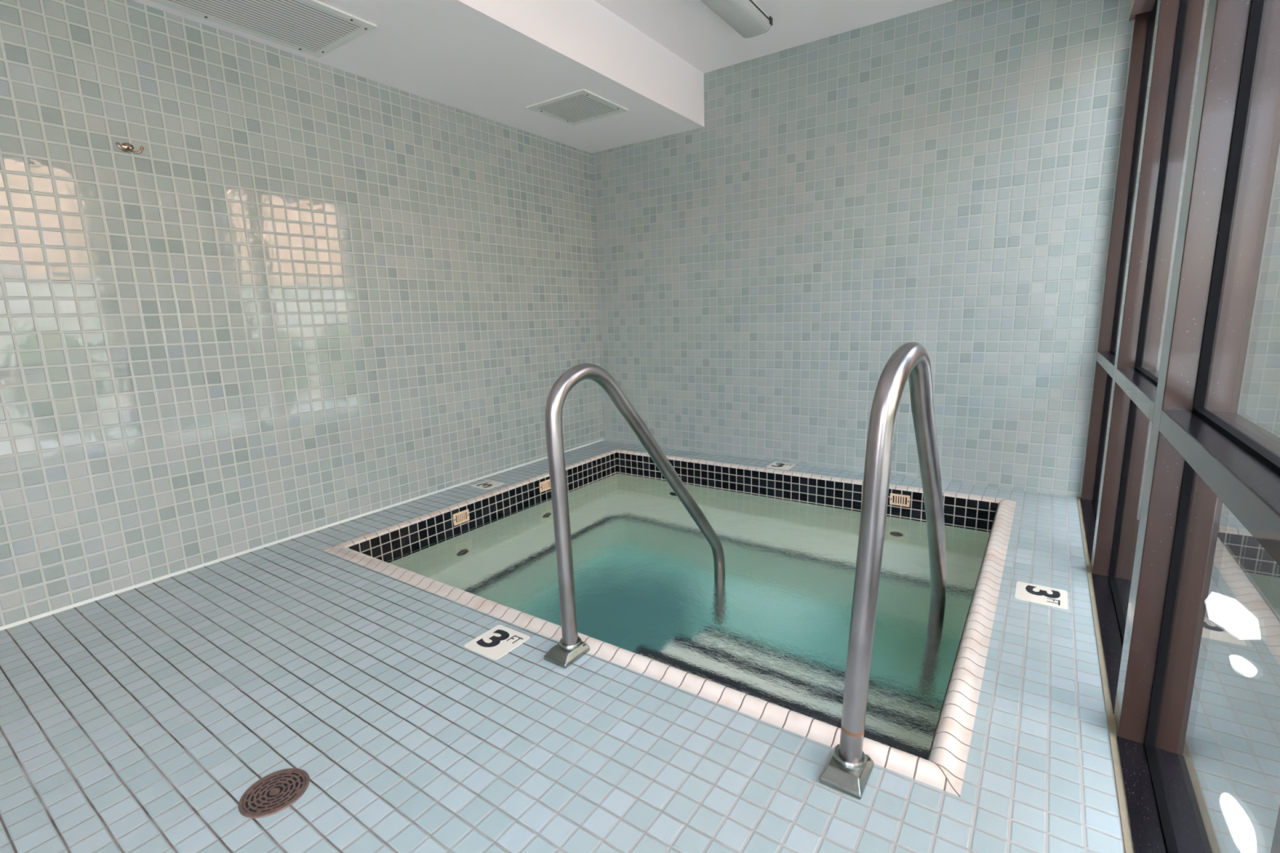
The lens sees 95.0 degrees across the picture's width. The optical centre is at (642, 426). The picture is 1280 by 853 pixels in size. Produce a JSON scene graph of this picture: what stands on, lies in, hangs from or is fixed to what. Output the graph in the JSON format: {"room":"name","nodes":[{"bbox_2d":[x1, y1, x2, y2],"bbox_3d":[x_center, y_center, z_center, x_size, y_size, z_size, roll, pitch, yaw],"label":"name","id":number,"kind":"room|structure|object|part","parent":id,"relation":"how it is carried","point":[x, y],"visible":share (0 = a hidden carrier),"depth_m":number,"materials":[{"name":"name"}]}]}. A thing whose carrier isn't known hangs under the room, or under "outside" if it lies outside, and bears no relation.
{"room":"indoor hot tub room","nodes":[
{"label":"indoor hot tub room","id":0,"kind":"room"},
{"bbox_2d":[0,0,603,626],"bbox_3d":[-1.891,-0.677,2.559,0.180,2.844,5.520,6,13,34],"label":"wall","id":1,"kind":"structure","parent":0,"point":[314,295],"depth_m":2.58,"materials":[{"name":"tile"}]},
{"bbox_2d":[115,142,144,153],"bbox_3d":[-1.950,-1.059,2.228,0.034,0.038,0.084,6,13,34],"label":"robe hook","id":2,"kind":"object","parent":1,"relation":"attached to","point":[126,146],"visible":1,"depth_m":2.23,"materials":[{"name":"silver metal"}]},
{"bbox_3d":[-1.962,-1.067,2.235,0.004,0.026,0.038,6,13,34],"label":"plate","id":3,"kind":"part","parent":2,"relation":"part of","materials":[{"name":"silver metal"}]},
{"bbox_2d":[0,439,603,631],"bbox_3d":[-1.780,0.565,2.734,0.006,0.021,5.160,6,13,34],"label":"baseboard","id":4,"kind":"structure","parent":1,"relation":"attached to","point":[25,620],"depth_m":2.66,"materials":[{"name":"white tile"}]},
{"bbox_2d":[131,0,704,153],"bbox_3d":[-1.453,-1.751,2.032,0.960,0.324,5.160,6,13,34],"label":"ceiling","id":5,"kind":"structure","parent":0,"point":[492,60],"depth_m":2.93,"materials":[{"name":"white paint"}]},
{"bbox_2d":[149,0,377,57],"bbox_3d":[-1.702,-1.570,2.006,0.471,0.010,1.416,6,13,34],"label":"ceiling vent","id":6,"kind":"object","parent":5,"relation":"in","point":[315,28],"visible":1,"depth_m":2.37,"materials":[{"name":"white metal"}]},
{"bbox_2d":[526,88,628,125],"bbox_3d":[-0.380,-1.875,3.464,0.435,0.010,0.414,6,13,34],"label":"ceiling vent","id":7,"kind":"object","parent":5,"relation":"in","point":[580,106],"visible":1,"depth_m":3.44,"materials":[{"name":"white metal"}]},
{"bbox_2d":[0,440,1125,852],"bbox_3d":[-0.474,0.699,1.842,3.180,0.001,5.160,6,13,34],"label":"floor","id":8,"kind":"structure","parent":0,"point":[140,719],"depth_m":1.46,"materials":[{"name":"tile"}]},
{"bbox_2d":[238,768,309,817],"bbox_3d":[-0.817,0.813,1.304,0.136,0.005,0.136,6,13,34],"label":"floor drain","id":9,"kind":"object","parent":8,"relation":"on","point":[277,791],"visible":1,"depth_m":1.30,"materials":[{"name":"metal"}]},
{"bbox_2d":[471,480,504,489],"bbox_3d":[-0.959,0.366,3.640,0.151,0.006,0.151,6,13,34],"label":"depth marker","id":10,"kind":"object","parent":8,"relation":"on","point":[489,484],"visible":1,"depth_m":3.63,"materials":[{"name":"beige tile"}]},
{"bbox_2d":[464,624,529,660],"bbox_3d":[-0.464,0.691,1.878,0.151,0.006,0.151,6,13,34],"label":"depth marker","id":11,"kind":"object","parent":8,"relation":"on","point":[497,642],"visible":1,"depth_m":1.87,"materials":[{"name":"beige tile"}]},
{"bbox_2d":[322,448,1016,796],"bbox_3d":[0.250,0.968,2.955,2.596,1.038,2.236,6,13,34],"label":"pool","id":12,"kind":"object","parent":8,"relation":"in","point":[944,769],"visible":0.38,"depth_m":2.53,"materials":[{"name":"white tile"}]},
{"bbox_2d":[453,509,469,525],"bbox_3d":[-0.997,0.503,3.231,0.008,0.065,0.103,6,13,34],"label":"grille","id":13,"kind":"object","parent":12,"relation":"attached to","point":[460,517],"visible":1,"depth_m":3.23,"materials":[{"name":"beige plastic"}]},
{"bbox_2d":[539,479,551,492],"bbox_3d":[-0.622,0.382,3.764,0.008,0.065,0.103,6,13,34],"label":"grille","id":14,"kind":"object","parent":12,"relation":"attached to","point":[545,485],"visible":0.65,"depth_m":3.76,"materials":[{"name":"beige plastic"}]},
{"bbox_2d":[543,363,724,668],"bbox_3d":[0.033,0.462,2.139,0.089,1.432,1.053,6,13,34],"label":"handrail","id":15,"kind":"object","parent":12,"relation":"attached to","point":[571,647],"visible":0.95,"depth_m":1.75,"materials":[{"name":"silver metal"}]},
{"bbox_2d":[386,472,990,759],"bbox_3d":[0.245,1.079,2.962,2.481,0.930,2.109,6,13,34],"label":"pool water","id":16,"kind":"object","parent":12,"relation":"in","point":[775,630],"visible":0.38,"depth_m":2.51,"materials":[{"name":"teal liquid"}]},
{"bbox_2d":[818,342,946,799],"bbox_3d":[0.731,0.505,1.631,0.128,1.496,1.053,6,13,34],"label":"handrail","id":17,"kind":"object","parent":12,"relation":"attached to","point":[847,770],"visible":0.92,"depth_m":1.24,"materials":[{"name":"silver metal"}]},
{"bbox_2d":[889,493,910,506],"bbox_3d":[1.437,0.413,3.270,0.103,0.065,0.008,6,13,34],"label":"grille","id":18,"kind":"object","parent":12,"relation":"attached to","point":[895,499],"visible":1,"depth_m":3.27,"materials":[{"name":"beige plastic"}]},
{"bbox_2d":[766,462,795,470],"bbox_3d":[0.912,0.261,3.845,0.151,0.006,0.151,6,13,34],"label":"depth marker","id":19,"kind":"object","parent":8,"relation":"on","point":[780,465],"visible":1,"depth_m":3.84,"materials":[{"name":"beige tile"}]},
{"bbox_2d":[1014,581,1067,608],"bbox_3d":[1.400,0.592,2.057,0.151,0.006,0.151,6,13,34],"label":"depth marker","id":20,"kind":"object","parent":8,"relation":"on","point":[1044,595],"visible":1,"depth_m":2.05,"materials":[{"name":"beige tile"}]},
{"bbox_2d":[594,0,953,73],"bbox_3d":[-0.424,-1.848,1.177,3.600,0.120,5.340,6,13,34],"label":"ceiling","id":21,"kind":"structure","parent":0,"point":[690,29],"depth_m":3.17,"materials":[{"name":"white paint"}]},
{"bbox_2d":[700,0,773,38],"bbox_3d":[0.283,-2.034,2.665,0.178,0.092,1.200,6,13,34],"label":"ceiling light","id":22,"kind":"object","parent":21,"relation":"attached to","point":[747,18],"visible":1,"depth_m":2.94,"materials":[{"name":"white plastic"}]},
{"bbox_2d":[591,0,1133,497],"bbox_3d":[1.179,-0.963,3.650,3.600,2.844,0.180,6,13,34],"label":"wall","id":23,"kind":"structure","parent":0,"point":[941,178],"depth_m":3.35,"materials":[{"name":"tile"}]},
{"bbox_2d":[1128,0,1153,21],"bbox_3d":[0.809,-1.542,0.483,0.163,0.296,5.159,6,13,34],"label":"wall","id":24,"kind":"structure","parent":0,"point":[1137,6],"depth_m":2.53,"materials":[{"name":"beige paint"}]},
{"bbox_2d":[1076,497,1134,852],"bbox_3d":[0.816,0.844,0.961,0.016,0.105,5.154,6,13,34],"label":"trim","id":25,"kind":"structure","parent":24,"relation":"attached to","point":[1126,832],"depth_m":1.45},
{"bbox_2d":[1080,0,1157,564],"bbox_3d":[2.016,-0.595,2.429,0.106,2.338,0.959,6,13,34],"label":"window","id":26,"kind":"structure","parent":24,"relation":"in","point":[1144,24],"depth_m":2.72,"materials":[{"name":"brown metal"}]},
{"bbox_3d":[2.030,0.505,2.607,0.106,0.108,0.900,6,13,34],"label":"sill","id":27,"kind":"part","parent":26,"relation":"part of","materials":[{"name":"black metal"}]},
{"bbox_3d":[2.026,0.114,2.531,0.006,0.720,0.898,5,13,34],"label":"glass pane","id":28,"kind":"part","parent":26,"relation":"part of","materials":[{"name":"clear glass"}]},
{"bbox_3d":[1.995,-0.995,2.326,0.006,1.445,0.898,5,13,34],"label":"glass pane","id":29,"kind":"part","parent":26,"relation":"part of","materials":[{"name":"clear glass"}]},
{"bbox_2d":[1090,0,1208,714],"bbox_3d":[1.465,-0.434,1.635,0.106,2.338,1.002,6,13,34],"label":"window","id":30,"kind":"structure","parent":24,"relation":"in","point":[1180,24],"depth_m":1.88,"materials":[{"name":"brown metal"}]},
{"bbox_3d":[1.469,0.676,1.799,0.106,0.096,0.906,6,13,34],"label":"sill","id":31,"kind":"part","parent":30,"relation":"part of","materials":[{"name":"black metal"}]},
{"bbox_3d":[1.464,0.285,1.722,0.006,0.732,0.904,5,13,34],"label":"glass pane","id":32,"kind":"part","parent":30,"relation":"part of","materials":[{"name":"clear glass"}]},
{"bbox_3d":[1.434,-0.831,1.517,0.006,1.445,0.904,5,13,34],"label":"glass pane","id":33,"kind":"part","parent":30,"relation":"part of","materials":[{"name":"clear glass"}]},
{"bbox_2d":[1114,0,1279,852],"bbox_3d":[0.902,-0.269,0.823,0.107,2.338,1.002,6,13,34],"label":"window","id":34,"kind":"structure","parent":24,"relation":"in","point":[1200,452],"depth_m":1.16,"materials":[{"name":"brown metal"}]},
{"bbox_3d":[0.905,0.847,0.987,0.106,0.084,0.903,6,13,34],"label":"sill","id":35,"kind":"part","parent":34,"relation":"part of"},
{"bbox_2d":[1270,805,1279,852],"bbox_3d":[0.339,-0.103,0.011,0.106,2.338,1.002,6,13,34],"label":"window","id":36,"kind":"structure","parent":24,"relation":"in","point":[1275,848],"depth_m":0.54,"materials":[{"name":"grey glass"}]},
{"bbox_2d":[1231,100,1279,442],"bbox_3d":[4.280,-1.405,3.201,2.622,3.492,0.120,6,13,34],"label":"window pane","id":37,"kind":"object","parent":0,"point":[1256,394],"visible":0.02,"depth_m":3.65,"materials":[{"name":"grey"}]},
{"label":"outside","id":38,"kind":"structure","parent":0,"visible":0},
{"bbox_2d":[1177,497,1279,852],"bbox_3d":[0.650,1.046,0.081,0.552,0.012,9.960,6,13,34],"label":"window pane","id":39,"kind":"structure","parent":38,"point":[1229,742],"depth_m":1.56,"materials":[{"name":"glass"}]},
{"bbox_2d":[1204,591,1261,639],"bbox_3d":[2.010,0.650,2.003,0.132,0.015,0.374,6,13,34],"label":"paving slab","id":40,"kind":"object","parent":39,"relation":"on","point":[1225,612],"visible":1,"depth_m":1.98,"materials":[{"name":"white stone"}]},
{"bbox_2d":[1218,792,1256,852],"bbox_3d":[1.218,0.820,1.197,0.043,0.015,0.189,6,13,34],"label":"paving slab","id":41,"kind":"object","parent":39,"relation":"on","point":[1240,828],"visible":1,"depth_m":1.19,"materials":[{"name":"white stone"}]},
{"bbox_2d":[1228,654,1257,677],"bbox_3d":[1.763,0.708,1.721,0.055,0.015,0.118,6,13,34],"label":"paving slab","id":42,"kind":"object","parent":39,"relation":"on","point":[1238,664],"visible":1,"depth_m":1.71,"materials":[{"name":"white stone"}]}
]}

